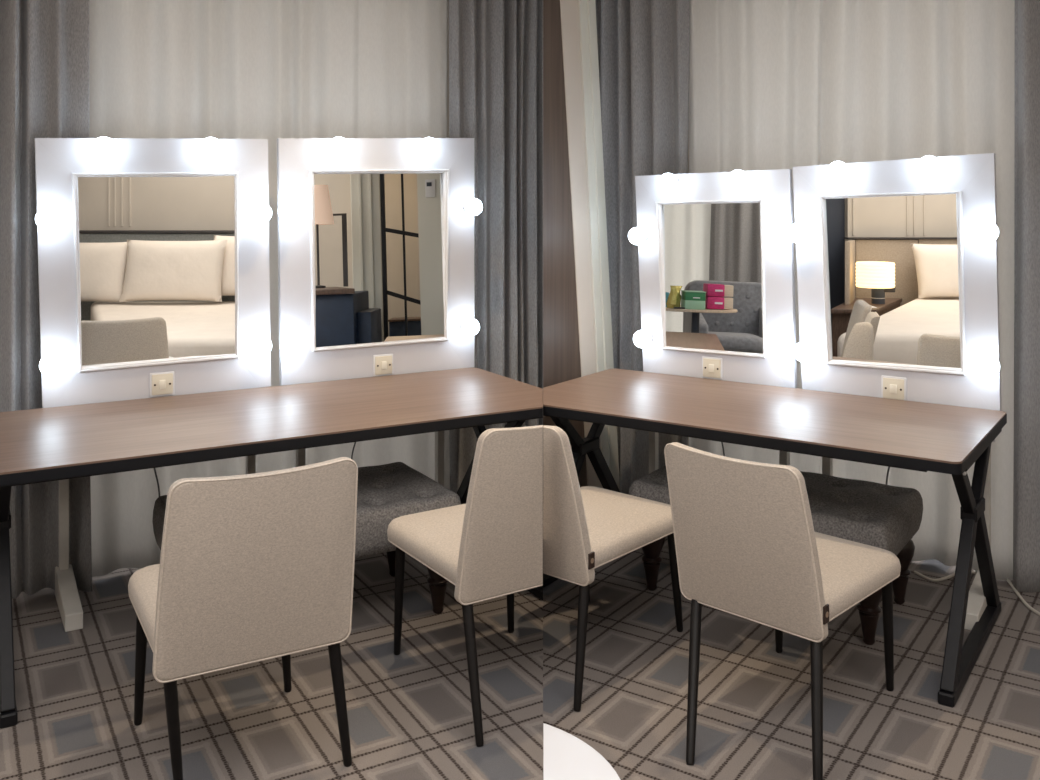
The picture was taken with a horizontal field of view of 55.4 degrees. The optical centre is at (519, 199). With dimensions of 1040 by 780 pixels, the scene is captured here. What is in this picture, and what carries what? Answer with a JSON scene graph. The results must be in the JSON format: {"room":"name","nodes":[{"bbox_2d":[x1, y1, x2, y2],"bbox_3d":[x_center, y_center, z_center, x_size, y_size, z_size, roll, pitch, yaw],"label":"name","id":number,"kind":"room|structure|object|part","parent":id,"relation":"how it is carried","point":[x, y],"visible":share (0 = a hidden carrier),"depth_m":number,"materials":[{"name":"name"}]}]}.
{"room":"hotel room","nodes":[
{"label":"hotel room","id":0,"kind":"room"},
{"bbox_2d":[447,0,448,137],"bbox_3d":[-3.395,0.115,3.417,8.223,2.850,0.150,0,0,-30],"label":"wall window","id":1,"kind":"structure","parent":0,"point":[448,0],"depth_m":5.08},
{"bbox_2d":[0,536,1039,779],"bbox_3d":[0.000,1.570,-0.500,15.200,0.060,17.000,0,0,0],"label":"floor","id":2,"kind":"structure","parent":0,"point":[410,715],"depth_m":3.07,"materials":[{"name":"carpet"}]},
{"bbox_2d":[34,137,271,631],"bbox_3d":[-1.393,0.641,3.882,0.907,1.799,0.392,0,0,-30],"label":"mirror panel","id":3,"kind":"object","parent":2,"relation":"on","point":[154,271],"visible":0.98,"depth_m":3.96,"materials":[{"name":"white laminate"}]},
{"bbox_3d":[-1.779,0.071,3.723,0.080,0.080,0.082,0,0,-30],"label":"light bulb","id":4,"kind":"part","parent":3,"relation":"part of","materials":[{"name":"white glass"}]},
{"bbox_3d":[-1.767,0.621,3.729,0.080,0.080,0.082,0,0,-30],"label":"light bulb","id":5,"kind":"part","parent":3,"relation":"part of","materials":[{"name":"white glass"}]},
{"bbox_3d":[-1.778,1.040,3.859,0.034,1.000,0.037,0,0,-30],"label":"leg","id":6,"kind":"part","parent":3,"relation":"part of","materials":[{"name":"paint"}]},
{"bbox_3d":[-1.606,-0.205,3.822,0.080,0.080,0.082,0,0,-30],"label":"light bulb","id":7,"kind":"part","parent":3,"relation":"part of","materials":[{"name":"white glass"}]},
{"bbox_3d":[-1.463,-0.182,3.993,0.890,0.155,0.030,0,0,-30],"label":"rail","id":8,"kind":"part","parent":3,"relation":"part of","materials":[{"name":"white laminate"}]},
{"bbox_3d":[-1.454,0.275,3.979,0.637,0.783,0.027,0,0,-30],"label":"moulding","id":9,"kind":"part","parent":3,"relation":"part of","materials":[{"name":"white"}]},
{"bbox_2d":[78,176,234,365],"bbox_3d":[-1.456,0.276,3.987,0.604,0.752,0.004,0,0,-28],"label":"mirror glass","id":10,"kind":"object","parent":3,"relation":"on","point":[156,254],"depth_m":3.98,"materials":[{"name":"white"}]},
{"bbox_3d":[-1.445,0.751,4.003,0.875,0.182,0.030,0,0,-30],"label":"rail","id":11,"kind":"part","parent":3,"relation":"part of","materials":[{"name":"white laminate"}]},
{"bbox_2d":[150,371,174,396],"bbox_3d":[-1.440,0.741,3.985,0.096,0.096,0.006,0,0,-30],"label":"switch","id":12,"kind":"object","parent":3,"relation":"attached to","point":[162,383],"depth_m":3.98,"materials":[{"name":"beige plastic"}]},
{"bbox_3d":[-1.256,-0.215,4.024,0.080,0.080,0.082,0,0,-30],"label":"light bulb","id":13,"kind":"part","parent":3,"relation":"part of","materials":[{"name":"white glass"}]},
{"bbox_3d":[-1.149,1.040,4.222,0.034,1.000,0.037,0,0,-30],"label":"leg","id":14,"kind":"part","parent":3,"relation":"part of","materials":[{"name":"paint"}]},
{"bbox_3d":[-1.076,0.609,4.128,0.080,0.080,0.082,0,0,-30],"label":"light bulb","id":15,"kind":"part","parent":3,"relation":"part of","materials":[{"name":"white glass"}]},
{"bbox_3d":[-1.076,0.054,4.128,0.080,0.080,0.082,0,0,-30],"label":"light bulb","id":16,"kind":"part","parent":3,"relation":"part of","materials":[{"name":"white glass"}]},
{"bbox_2d":[128,457,357,779],"bbox_3d":[-0.778,1.104,2.740,0.519,0.877,0.687,0,0,-30],"label":"dining chair","id":17,"kind":"object","parent":2,"relation":"on","point":[256,567],"visible":1,"depth_m":2.50,"materials":[{"name":"beige fabric"}]},
{"bbox_3d":[-1.106,1.331,2.889,0.033,0.419,0.073,0,0,-40],"label":"leg","id":18,"kind":"part","parent":17,"relation":"part of","materials":[{"name":"black paint"}]},
{"bbox_3d":[-0.820,1.107,2.800,0.487,0.077,0.541,0,0,-30],"label":"seat","id":19,"kind":"part","parent":17,"relation":"part of","materials":[{"name":"beige fabric"}]},
{"bbox_3d":[-0.882,1.353,2.524,0.033,0.379,0.140,0,0,-7],"label":"leg","id":20,"kind":"part","parent":17,"relation":"part of","materials":[{"name":"black paint"}]},
{"bbox_3d":[-0.656,0.928,2.512,0.505,0.523,0.167,0,0,-30],"label":"backrest","id":21,"kind":"part","parent":17,"relation":"part of","materials":[{"name":"beige fabric"}]},
{"bbox_3d":[-0.736,1.332,3.086,0.033,0.418,0.063,0,0,24],"label":"leg","id":22,"kind":"part","parent":17,"relation":"part of","materials":[{"name":"black paint"}]},
{"bbox_3d":[-0.491,1.354,2.688,0.070,0.375,0.033,0,0,-30],"label":"leg","id":23,"kind":"part","parent":17,"relation":"part of","materials":[{"name":"black paint"}]},
{"bbox_2d":[0,367,542,728],"bbox_3d":[-0.916,1.165,3.741,2.160,0.750,0.929,0,0,-30],"label":"folding table","id":24,"kind":"object","parent":2,"relation":"on","point":[39,445],"visible":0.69,"depth_m":3.50,"materials":[{"name":"brown wood"}]},
{"bbox_3d":[-1.641,0.948,3.145,0.036,0.246,0.277,0,0,-30],"label":"arm","id":25,"kind":"part","parent":24,"relation":"part of","materials":[{"name":"black metal"}]},
{"bbox_3d":[-1.606,1.281,3.085,0.040,0.492,0.426,0,0,-30],"label":"leg","id":26,"kind":"part","parent":24,"relation":"part of","materials":[{"name":"black metal"}]},
{"bbox_2d":[154,468,159,496],"bbox_3d":[-1.479,1.186,4.012,0.045,0.429,0.013,0,0,-15],"label":"cable","id":27,"kind":"object","parent":24,"relation":"hanging from","point":[154,468],"visible":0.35,"depth_m":4.01,"materials":[{"name":"grey plastic"}]},
{"bbox_3d":[-0.744,0.844,3.443,1.920,0.032,0.030,0,0,-30],"label":"rail","id":28,"kind":"part","parent":24,"relation":"part of","materials":[{"name":"black metal"}]},
{"bbox_3d":[-0.238,1.281,4.406,0.040,0.492,0.418,0,0,-30],"label":"leg","id":29,"kind":"part","parent":24,"relation":"part of","materials":[{"name":"black metal"}]},
{"bbox_3d":[-0.201,0.948,4.342,0.036,0.245,0.260,0,0,-30],"label":"arm","id":30,"kind":"part","parent":24,"relation":"part of","materials":[{"name":"black metal"}]},
{"bbox_3d":[-0.043,0.948,4.068,0.036,0.246,0.277,0,0,-30],"label":"arm","id":31,"kind":"part","parent":24,"relation":"part of","materials":[{"name":"black metal"}]},
{"bbox_2d":[152,462,460,613],"bbox_3d":[-0.784,1.314,3.667,1.016,0.452,0.576,0,0,-30],"label":"ottoman","id":32,"kind":"object","parent":2,"relation":"on","point":[386,492],"visible":0.35,"depth_m":3.65,"materials":[{"name":"grey fabric"}]},
{"bbox_2d":[152,462,460,557],"bbox_3d":[-0.784,1.174,3.667,1.016,0.172,0.576,0,0,-30],"label":"cushion","id":33,"kind":"object","parent":32,"relation":"on","point":[386,492],"depth_m":3.62,"materials":[{"name":"grey fabric"}]},
{"bbox_3d":[-0.516,1.403,4.064,0.113,0.275,0.113,0,0,-30],"label":"leg","id":34,"kind":"part","parent":32,"relation":"part of","materials":[{"name":"brown wood"}]},
{"bbox_3d":[-0.306,1.403,3.700,0.113,0.275,0.113,0,0,-30],"label":"leg","id":35,"kind":"part","parent":32,"relation":"part of","materials":[{"name":"brown wood"}]},
{"bbox_2d":[277,137,482,485],"bbox_3d":[-0.622,0.623,4.445,0.964,1.834,0.177,0,0,-30],"label":"mirror panel","id":36,"kind":"object","parent":2,"relation":"on","point":[376,235],"visible":0.97,"depth_m":4.45,"materials":[{"name":"white laminate"}]},
{"bbox_3d":[-0.981,0.046,4.183,0.080,0.080,0.082,0,0,-30],"label":"light bulb","id":37,"kind":"part","parent":36,"relation":"part of","materials":[{"name":"white glass"}]},
{"bbox_3d":[-0.973,0.622,4.188,0.080,0.080,0.082,0,0,-30],"label":"light bulb","id":38,"kind":"part","parent":36,"relation":"part of","materials":[{"name":"white glass"}]},
{"bbox_3d":[-0.960,1.040,4.331,0.034,1.000,0.037,0,0,-30],"label":"leg","id":39,"kind":"part","parent":36,"relation":"part of","materials":[{"name":"paint"}]},
{"bbox_3d":[-0.786,-0.234,4.296,0.080,0.080,0.082,0,0,-30],"label":"light bulb","id":40,"kind":"part","parent":36,"relation":"part of","materials":[{"name":"white glass"}]},
{"bbox_3d":[-0.631,-0.212,4.473,0.939,0.164,0.030,0,0,-30],"label":"rail","id":41,"kind":"part","parent":36,"relation":"part of","materials":[{"name":"white laminate"}]},
{"bbox_3d":[-0.625,0.748,4.476,0.927,0.183,0.030,0,0,-30],"label":"rail","id":42,"kind":"part","parent":36,"relation":"part of","materials":[{"name":"white laminate"}]},
{"bbox_2d":[314,173,443,346],"bbox_3d":[-0.629,0.255,4.464,0.630,0.770,0.031,0,0,-30],"label":"mirror glass","id":43,"kind":"object","parent":36,"relation":"on","point":[379,237],"depth_m":4.46,"materials":[{"name":"white"}]},
{"bbox_3d":[-0.623,0.256,4.459,0.673,0.803,0.027,0,0,-30],"label":"moulding","id":44,"kind":"part","parent":36,"relation":"part of","materials":[{"name":"white"}]},
{"bbox_2d":[373,354,392,376],"bbox_3d":[-0.616,0.744,4.461,0.096,0.096,0.006,0,0,-30],"label":"switch","id":45,"kind":"object","parent":36,"relation":"attached to","point":[382,363],"depth_m":4.45,"materials":[{"name":"beige plastic"}]},
{"bbox_3d":[-0.415,-0.246,4.510,0.080,0.080,0.082,0,0,-30],"label":"light bulb","id":46,"kind":"part","parent":36,"relation":"part of","materials":[{"name":"white glass"}]},
{"bbox_3d":[-0.380,1.040,4.666,0.034,1.000,0.037,0,0,-30],"label":"leg","id":47,"kind":"part","parent":36,"relation":"part of","materials":[{"name":"paint"}]},
{"bbox_3d":[-0.229,0.592,4.617,0.080,0.080,0.082,0,0,-30],"label":"light bulb","id":48,"kind":"part","parent":36,"relation":"part of","materials":[{"name":"white glass"}]},
{"bbox_3d":[-0.215,0.033,4.625,0.080,0.080,0.082,0,0,-30],"label":"light bulb","id":49,"kind":"part","parent":36,"relation":"part of","materials":[{"name":"white glass"}]},
{"bbox_2d":[387,425,542,746],"bbox_3d":[-0.076,1.098,3.201,0.530,0.890,0.680,0,0,-33],"label":"dining chair","id":50,"kind":"object","parent":2,"relation":"on","point":[489,546],"visible":1,"depth_m":2.91,"materials":[{"name":"beige fabric"}]},
{"bbox_3d":[-0.406,1.329,3.332,0.033,0.425,0.077,0,0,-22],"label":"leg","id":51,"kind":"part","parent":50,"relation":"part of","materials":[{"name":"black paint"}]},
{"bbox_3d":[-0.111,1.101,3.264,0.519,0.078,0.536,0,0,-33],"label":"seat","id":52,"kind":"part","parent":50,"relation":"part of","materials":[{"name":"beige fabric"}]},
{"bbox_3d":[-0.137,1.350,2.862,0.033,0.386,0.164,0,0,-19],"label":"leg","id":53,"kind":"part","parent":50,"relation":"part of","materials":[{"name":"black paint"}]},
{"bbox_3d":[-0.020,0.919,2.932,0.326,0.530,0.165,0,0,-33],"label":"backrest","id":54,"kind":"part","parent":50,"relation":"part of","materials":[{"name":"beige fabric"}]},
{"bbox_3d":[-0.036,1.329,3.541,0.033,0.423,0.046,0,0,-33],"label":"leg","id":55,"kind":"part","parent":50,"relation":"part of","materials":[{"name":"black paint"}]},
{"bbox_2d":[543,723,620,779],"bbox_3d":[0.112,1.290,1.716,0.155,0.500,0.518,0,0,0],"label":"side table","id":56,"kind":"object","parent":2,"relation":"on","point":[566,756],"visible":1,"depth_m":1.84,"materials":[{"name":"white"}]},
{"bbox_2d":[543,425,682,711],"bbox_3d":[0.201,1.115,3.386,0.513,0.856,0.743,0,0,42],"label":"dining chair","id":57,"kind":"object","parent":2,"relation":"on","point":[586,528],"visible":0.88,"depth_m":3.10,"materials":[{"name":"beige fabric"}]},
{"bbox_3d":[0.101,0.943,3.097,0.224,0.510,0.176,0,0,42],"label":"backrest","id":58,"kind":"part","parent":57,"relation":"part of","materials":[{"name":"beige fabric"}]},
{"bbox_3d":[0.188,1.358,3.048,0.083,0.370,0.136,0,0,42],"label":"leg","id":59,"kind":"part","parent":57,"relation":"part of","materials":[{"name":"black paint"}]},
{"bbox_3d":[0.239,1.118,3.454,0.478,0.075,0.591,0,0,42],"label":"seat","id":60,"kind":"part","parent":57,"relation":"part of","materials":[{"name":"beige fabric"}]},
{"bbox_3d":[0.550,1.337,3.507,0.034,0.410,0.094,0,0,42],"label":"leg","id":61,"kind":"part","parent":57,"relation":"part of","materials":[{"name":"black paint"}]},
{"bbox_2d":[628,169,796,472],"bbox_3d":[0.845,0.705,4.370,0.772,1.671,0.177,0,0,35],"label":"mirror panel","id":62,"kind":"object","parent":2,"relation":"on","point":[716,251],"visible":0.96,"depth_m":4.37,"materials":[{"name":"white laminate"}]},
{"bbox_3d":[0.535,0.165,4.525,0.080,0.080,0.082,0,0,35],"label":"light bulb","id":63,"kind":"part","parent":62,"relation":"part of","materials":[{"name":"white glass"}]},
{"bbox_3d":[0.556,0.633,4.511,0.080,0.080,0.082,0,0,35],"label":"light bulb","id":64,"kind":"part","parent":62,"relation":"part of","materials":[{"name":"white glass"}]},
{"bbox_3d":[0.622,1.040,4.608,0.034,1.000,0.037,0,0,35],"label":"leg","id":65,"kind":"part","parent":62,"relation":"part of","materials":[{"name":"paint"}]},
{"bbox_3d":[0.664,-0.081,4.437,0.080,0.080,0.082,0,0,35],"label":"light bulb","id":66,"kind":"part","parent":62,"relation":"part of","materials":[{"name":"white glass"}]},
{"bbox_3d":[0.838,0.338,4.389,0.523,0.684,0.027,0,0,35],"label":"moulding","id":67,"kind":"part","parent":62,"relation":"part of","materials":[{"name":"white"}]},
{"bbox_2d":[702,356,721,379],"bbox_3d":[0.850,0.744,4.379,0.096,0.096,0.006,0,0,35],"label":"switch","id":68,"kind":"object","parent":62,"relation":"attached to","point":[711,365],"depth_m":4.37,"materials":[{"name":"beige plastic"}]},
{"bbox_3d":[0.845,-0.061,4.404,0.734,0.140,0.030,0,0,35],"label":"rail","id":69,"kind":"part","parent":62,"relation":"part of","materials":[{"name":"white laminate"}]},
{"bbox_2d":[662,203,762,353],"bbox_3d":[0.847,0.337,4.392,0.490,0.659,0.027,0,0,35],"label":"mirror glass","id":70,"kind":"object","parent":62,"relation":"on","point":[712,253],"depth_m":4.38,"materials":[{"name":"white"}]},
{"bbox_3d":[0.874,0.761,4.384,0.712,0.168,0.030,0,0,35],"label":"rail","id":71,"kind":"part","parent":62,"relation":"part of","materials":[{"name":"white laminate"}]},
{"bbox_3d":[0.936,-0.090,4.249,0.080,0.080,0.082,0,0,35],"label":"light bulb","id":72,"kind":"part","parent":62,"relation":"part of","materials":[{"name":"white glass"}]},
{"bbox_3d":[1.092,0.142,4.142,0.080,0.080,0.082,0,0,35],"label":"light bulb","id":73,"kind":"part","parent":62,"relation":"part of","materials":[{"name":"white glass"}]},
{"bbox_3d":[1.103,0.630,4.134,0.080,0.080,0.082,0,0,35],"label":"light bulb","id":74,"kind":"part","parent":62,"relation":"part of","materials":[{"name":"white glass"}]},
{"bbox_3d":[1.137,1.040,4.254,0.034,1.000,0.037,0,0,35],"label":"leg","id":75,"kind":"part","parent":62,"relation":"part of","materials":[{"name":"paint"}]},
{"bbox_2d":[543,368,1006,707],"bbox_3d":[0.878,1.165,3.814,1.688,0.750,0.880,0,0,35],"label":"folding table","id":76,"kind":"object","parent":2,"relation":"on","point":[903,434],"visible":0.88,"depth_m":3.55,"materials":[{"name":"brown wood"}]},
{"bbox_3d":[0.174,1.266,4.080,0.040,0.461,0.346,0,0,35],"label":"leg","id":77,"kind":"part","parent":76,"relation":"part of","materials":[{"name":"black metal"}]},
{"bbox_3d":[0.194,0.948,4.109,0.036,0.245,0.265,0,0,35],"label":"arm","id":78,"kind":"part","parent":76,"relation":"part of","materials":[{"name":"black metal"}]},
{"bbox_3d":[0.363,0.948,4.356,0.036,0.244,0.248,0,0,35],"label":"arm","id":79,"kind":"part","parent":76,"relation":"part of","materials":[{"name":"black metal"}]},
{"bbox_3d":[0.403,1.281,4.414,0.040,0.491,0.399,0,0,35],"label":"leg","id":80,"kind":"part","parent":76,"relation":"part of","materials":[{"name":"black metal"}]},
{"bbox_3d":[0.696,0.844,3.550,1.448,0.032,0.030,0,0,35],"label":"rail","id":81,"kind":"part","parent":76,"relation":"part of","materials":[{"name":"black metal"}]},
{"bbox_2d":[886,467,889,484],"bbox_3d":[1.494,1.131,3.997,0.054,0.332,0.007,0,0,35],"label":"cable","id":82,"kind":"object","parent":76,"relation":"hanging from","point":[888,467],"visible":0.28,"depth_m":4.00,"materials":[{"name":"grey plastic"}]},
{"bbox_3d":[1.416,1.281,3.187,0.040,0.491,0.407,0,0,35],"label":"leg","id":83,"kind":"part","parent":76,"relation":"part of","materials":[{"name":"black metal"}]},
{"bbox_3d":[1.454,0.948,3.241,0.036,0.245,0.265,0,0,35],"label":"arm","id":84,"kind":"part","parent":76,"relation":"part of","materials":[{"name":"black metal"}]},
{"bbox_3d":[1.623,0.948,3.488,0.036,0.244,0.248,0,0,35],"label":"arm","id":85,"kind":"part","parent":76,"relation":"part of","materials":[{"name":"black metal"}]},
{"bbox_3d":[1.541,0.837,3.368,0.080,0.018,0.652,0,0,35],"label":"mounting plate","id":86,"kind":"part","parent":76,"relation":"part of","materials":[{"name":"black metal"}]},
{"bbox_3d":[1.663,1.281,3.546,0.040,0.491,0.399,0,0,35],"label":"leg","id":87,"kind":"part","parent":76,"relation":"part of","materials":[{"name":"black metal"}]},
{"bbox_2d":[629,465,922,644],"bbox_3d":[0.986,1.323,3.853,0.996,0.435,0.576,0,0,35],"label":"ottoman","id":88,"kind":"object","parent":2,"relation":"on","point":[887,517],"visible":0.44,"depth_m":3.65,"materials":[{"name":"grey fabric"}]},
{"bbox_3d":[0.521,1.403,3.918,0.113,0.275,0.113,0,0,35],"label":"leg","id":89,"kind":"part","parent":88,"relation":"part of","materials":[{"name":"brown wood"}]},
{"bbox_2d":[629,465,922,555],"bbox_3d":[0.987,1.190,3.853,0.996,0.170,0.576,0,0,35],"label":"cushion","id":90,"kind":"object","parent":88,"relation":"on","point":[887,517],"depth_m":3.62,"materials":[{"name":"grey fabric"}]},
{"bbox_3d":[1.213,1.403,3.442,0.113,0.275,0.113,0,0,35],"label":"leg","id":91,"kind":"part","parent":88,"relation":"part of","materials":[{"name":"brown wood"}]},
{"bbox_3d":[1.452,1.403,3.787,0.113,0.275,0.113,0,0,35],"label":"leg","id":92,"kind":"part","parent":88,"relation":"part of","materials":[{"name":"brown wood"}]},
{"bbox_2d":[664,442,900,779],"bbox_3d":[0.793,1.129,2.941,0.537,0.835,0.824,0,0,44],"label":"dining chair","id":93,"kind":"object","parent":2,"relation":"on","point":[747,544],"visible":1,"depth_m":2.80,"materials":[{"name":"beige fabric"}]},
{"bbox_3d":[0.501,1.362,2.855,0.033,0.369,0.336,0,0,13],"label":"leg","id":94,"kind":"part","parent":93,"relation":"part of","materials":[{"name":"black paint"}]},
{"bbox_3d":[0.627,0.960,2.818,0.468,0.496,0.172,0,0,44],"label":"backrest","id":95,"kind":"part","parent":93,"relation":"part of","materials":[{"name":"beige fabric"}]},
{"bbox_3d":[0.876,1.343,3.352,0.033,0.397,0.064,0,0,17],"label":"leg","id":96,"kind":"part","parent":93,"relation":"part of","materials":[{"name":"black paint"}]},
{"bbox_3d":[0.792,1.362,2.640,0.033,0.365,0.222,0,0,16],"label":"leg","id":97,"kind":"part","parent":93,"relation":"part of","materials":[{"name":"black paint"}]},
{"bbox_3d":[0.864,1.130,3.061,0.452,0.073,0.555,0,0,44],"label":"seat","id":98,"kind":"part","parent":93,"relation":"part of","materials":[{"name":"beige fabric"}]},
{"bbox_3d":[1.151,1.342,3.090,0.035,0.397,0.069,0,0,44],"label":"leg","id":99,"kind":"part","parent":93,"relation":"part of","materials":[{"name":"black paint"}]},
{"bbox_2d":[787,153,1001,629],"bbox_3d":[1.430,0.681,3.873,0.805,1.717,0.342,0,0,35],"label":"mirror panel","id":100,"kind":"object","parent":2,"relation":"on","point":[897,260],"visible":0.99,"depth_m":3.92,"materials":[{"name":"white laminate"}]},
{"bbox_3d":[1.148,0.137,4.103,0.080,0.080,0.082,0,0,35],"label":"light bulb","id":101,"kind":"part","parent":100,"relation":"part of","materials":[{"name":"white glass"}]},
{"bbox_3d":[1.169,0.628,4.089,0.080,0.080,0.082,0,0,35],"label":"light bulb","id":102,"kind":"part","parent":100,"relation":"part of","materials":[{"name":"white glass"}]},
{"bbox_3d":[1.289,1.040,4.149,0.034,1.000,0.037,0,0,35],"label":"leg","id":103,"kind":"part","parent":100,"relation":"part of","materials":[{"name":"paint"}]},
{"bbox_3d":[1.287,-0.117,4.007,0.080,0.080,0.082,0,0,35],"label":"light bulb","id":104,"kind":"part","parent":100,"relation":"part of","materials":[{"name":"white glass"}]},
{"bbox_3d":[1.476,0.322,3.950,0.562,0.712,0.027,0,0,35],"label":"moulding","id":105,"kind":"part","parent":100,"relation":"part of","materials":[{"name":"white"}]},
{"bbox_2d":[825,194,960,367],"bbox_3d":[1.480,0.319,3.956,0.534,0.691,0.004,0,0,36],"label":"mirror glass","id":106,"kind":"object","parent":100,"relation":"on","point":[893,261],"depth_m":3.95,"materials":[{"name":"white"}]},
{"bbox_2d":[881,375,905,399],"bbox_3d":[1.488,0.751,3.940,0.096,0.096,0.006,0,0,35],"label":"switch","id":107,"kind":"object","parent":100,"relation":"attached to","point":[892,386],"depth_m":3.93,"materials":[{"name":"beige plastic"}]},
{"bbox_3d":[1.478,-0.099,3.968,0.775,0.156,0.030,0,0,35],"label":"rail","id":108,"kind":"part","parent":100,"relation":"part of","materials":[{"name":"white laminate"}]},
{"bbox_3d":[1.504,0.758,3.950,0.755,0.171,0.030,0,0,35],"label":"rail","id":109,"kind":"part","parent":100,"relation":"part of","materials":[{"name":"white laminate"}]},
{"bbox_3d":[1.574,-0.131,3.810,0.080,0.080,0.082,0,0,35],"label":"light bulb","id":110,"kind":"part","parent":100,"relation":"part of","materials":[{"name":"white glass"}]},
{"bbox_3d":[1.742,0.119,3.694,0.080,0.080,0.082,0,0,35],"label":"light bulb","id":111,"kind":"part","parent":100,"relation":"part of","materials":[{"name":"white glass"}]},
{"bbox_3d":[1.788,1.040,3.805,0.034,1.000,0.037,0,0,35],"label":"leg","id":112,"kind":"part","parent":100,"relation":"part of","materials":[{"name":"paint"}]},
{"bbox_3d":[1.745,0.619,3.692,0.080,0.080,0.082,0,0,35],"label":"light bulb","id":113,"kind":"part","parent":100,"relation":"part of","materials":[{"name":"white glass"}]},
{"bbox_2d":[914,570,1039,615],"bbox_3d":[1.802,1.523,3.850,0.357,0.038,0.478,0,0,0],"label":"cable","id":114,"kind":"object","parent":2,"relation":"on","point":[1025,603],"visible":0.66,"depth_m":3.99,"materials":[{"name":"beige plastic"}]},
{"bbox_2d":[543,0,586,486],"bbox_3d":[0.180,0.140,4.581,0.100,2.800,0.418,0,0,35],"label":"wall","id":115,"kind":"structure","parent":0,"point":[561,349],"depth_m":4.48,"materials":[{"name":"brown wood"}]},
{"bbox_2d":[560,0,602,487],"bbox_3d":[0.248,0.140,4.673,0.100,2.800,0.449,0,0,35],"label":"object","id":116,"kind":"structure","parent":115,"relation":"attached to","point":[569,11],"depth_m":4.62,"materials":[{"name":"beige paint"}]},
{"bbox_2d":[578,0,608,466],"bbox_3d":[0.325,0.140,4.771,0.100,2.800,0.378,0,0,35],"label":"trim","id":117,"kind":"structure","parent":115,"relation":"attached to","point":[582,4],"depth_m":4.71,"materials":[{"name":"white"}]},
{"bbox_2d":[587,0,619,489],"bbox_3d":[0.363,0.140,4.812,0.100,2.800,0.348,0,0,35],"label":"trim","id":118,"kind":"structure","parent":115,"relation":"attached to","point":[591,6],"depth_m":4.77,"materials":[{"name":"white"}]},
{"bbox_2d":[688,128,688,445],"bbox_3d":[4.483,0.115,2.624,9.400,2.850,0.150,0,0,35],"label":"wall window","id":119,"kind":"structure","parent":0,"point":[688,128],"depth_m":5.03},
{"bbox_3d":[0.000,-1.360,-0.550,15.400,0.100,17.100,0,0,0],"label":"ceiling","id":120,"kind":"structure","parent":0,"visible":0},
{"bbox_2d":[0,0,91,597],"bbox_3d":[-1.940,0.138,3.821,0.519,2.796,0.150,0,0,-29],"label":"drape","id":121,"kind":"object","parent":120,"relation":"hanging from","point":[44,44],"visible":0.56,"depth_m":3.86,"materials":[{"name":"grey fabric"}]},
{"bbox_2d":[89,0,449,576],"bbox_3d":[-1.054,0.138,4.419,1.648,2.796,0.124,0,0,-30],"label":"sheer curtain","id":122,"kind":"object","parent":120,"relation":"hanging from","point":[272,70],"visible":0.31,"depth_m":4.37,"materials":[{"name":"white fabric"}]},
{"bbox_2d":[449,0,542,492],"bbox_3d":[-0.110,0.138,4.918,0.516,2.796,0.088,0,0,-27],"label":"drape","id":123,"kind":"object","parent":120,"relation":"hanging from","point":[496,46],"visible":0.63,"depth_m":4.91,"materials":[{"name":"grey fabric"}]},
{"bbox_2d":[595,0,689,494],"bbox_3d":[0.569,0.138,4.891,0.554,2.796,0.108,0,0,34],"label":"drape","id":124,"kind":"object","parent":120,"relation":"hanging from","point":[644,45],"visible":0.43,"depth_m":4.87,"materials":[{"name":"grey fabric"}]},
{"bbox_2d":[689,0,1014,579],"bbox_3d":[1.413,0.138,4.397,1.454,2.796,0.083,0,0,35],"label":"sheer curtain","id":125,"kind":"object","parent":120,"relation":"hanging from","point":[774,84],"visible":0.36,"depth_m":4.31,"materials":[{"name":"white fabric"}]},
{"bbox_2d":[1013,0,1039,591],"bbox_3d":[2.089,0.138,3.830,0.329,2.796,0.078,0,0,33],"label":"drape","id":126,"kind":"object","parent":120,"relation":"hanging from","point":[1026,476],"visible":1,"depth_m":3.88,"materials":[{"name":"grey fabric"}]}
]}

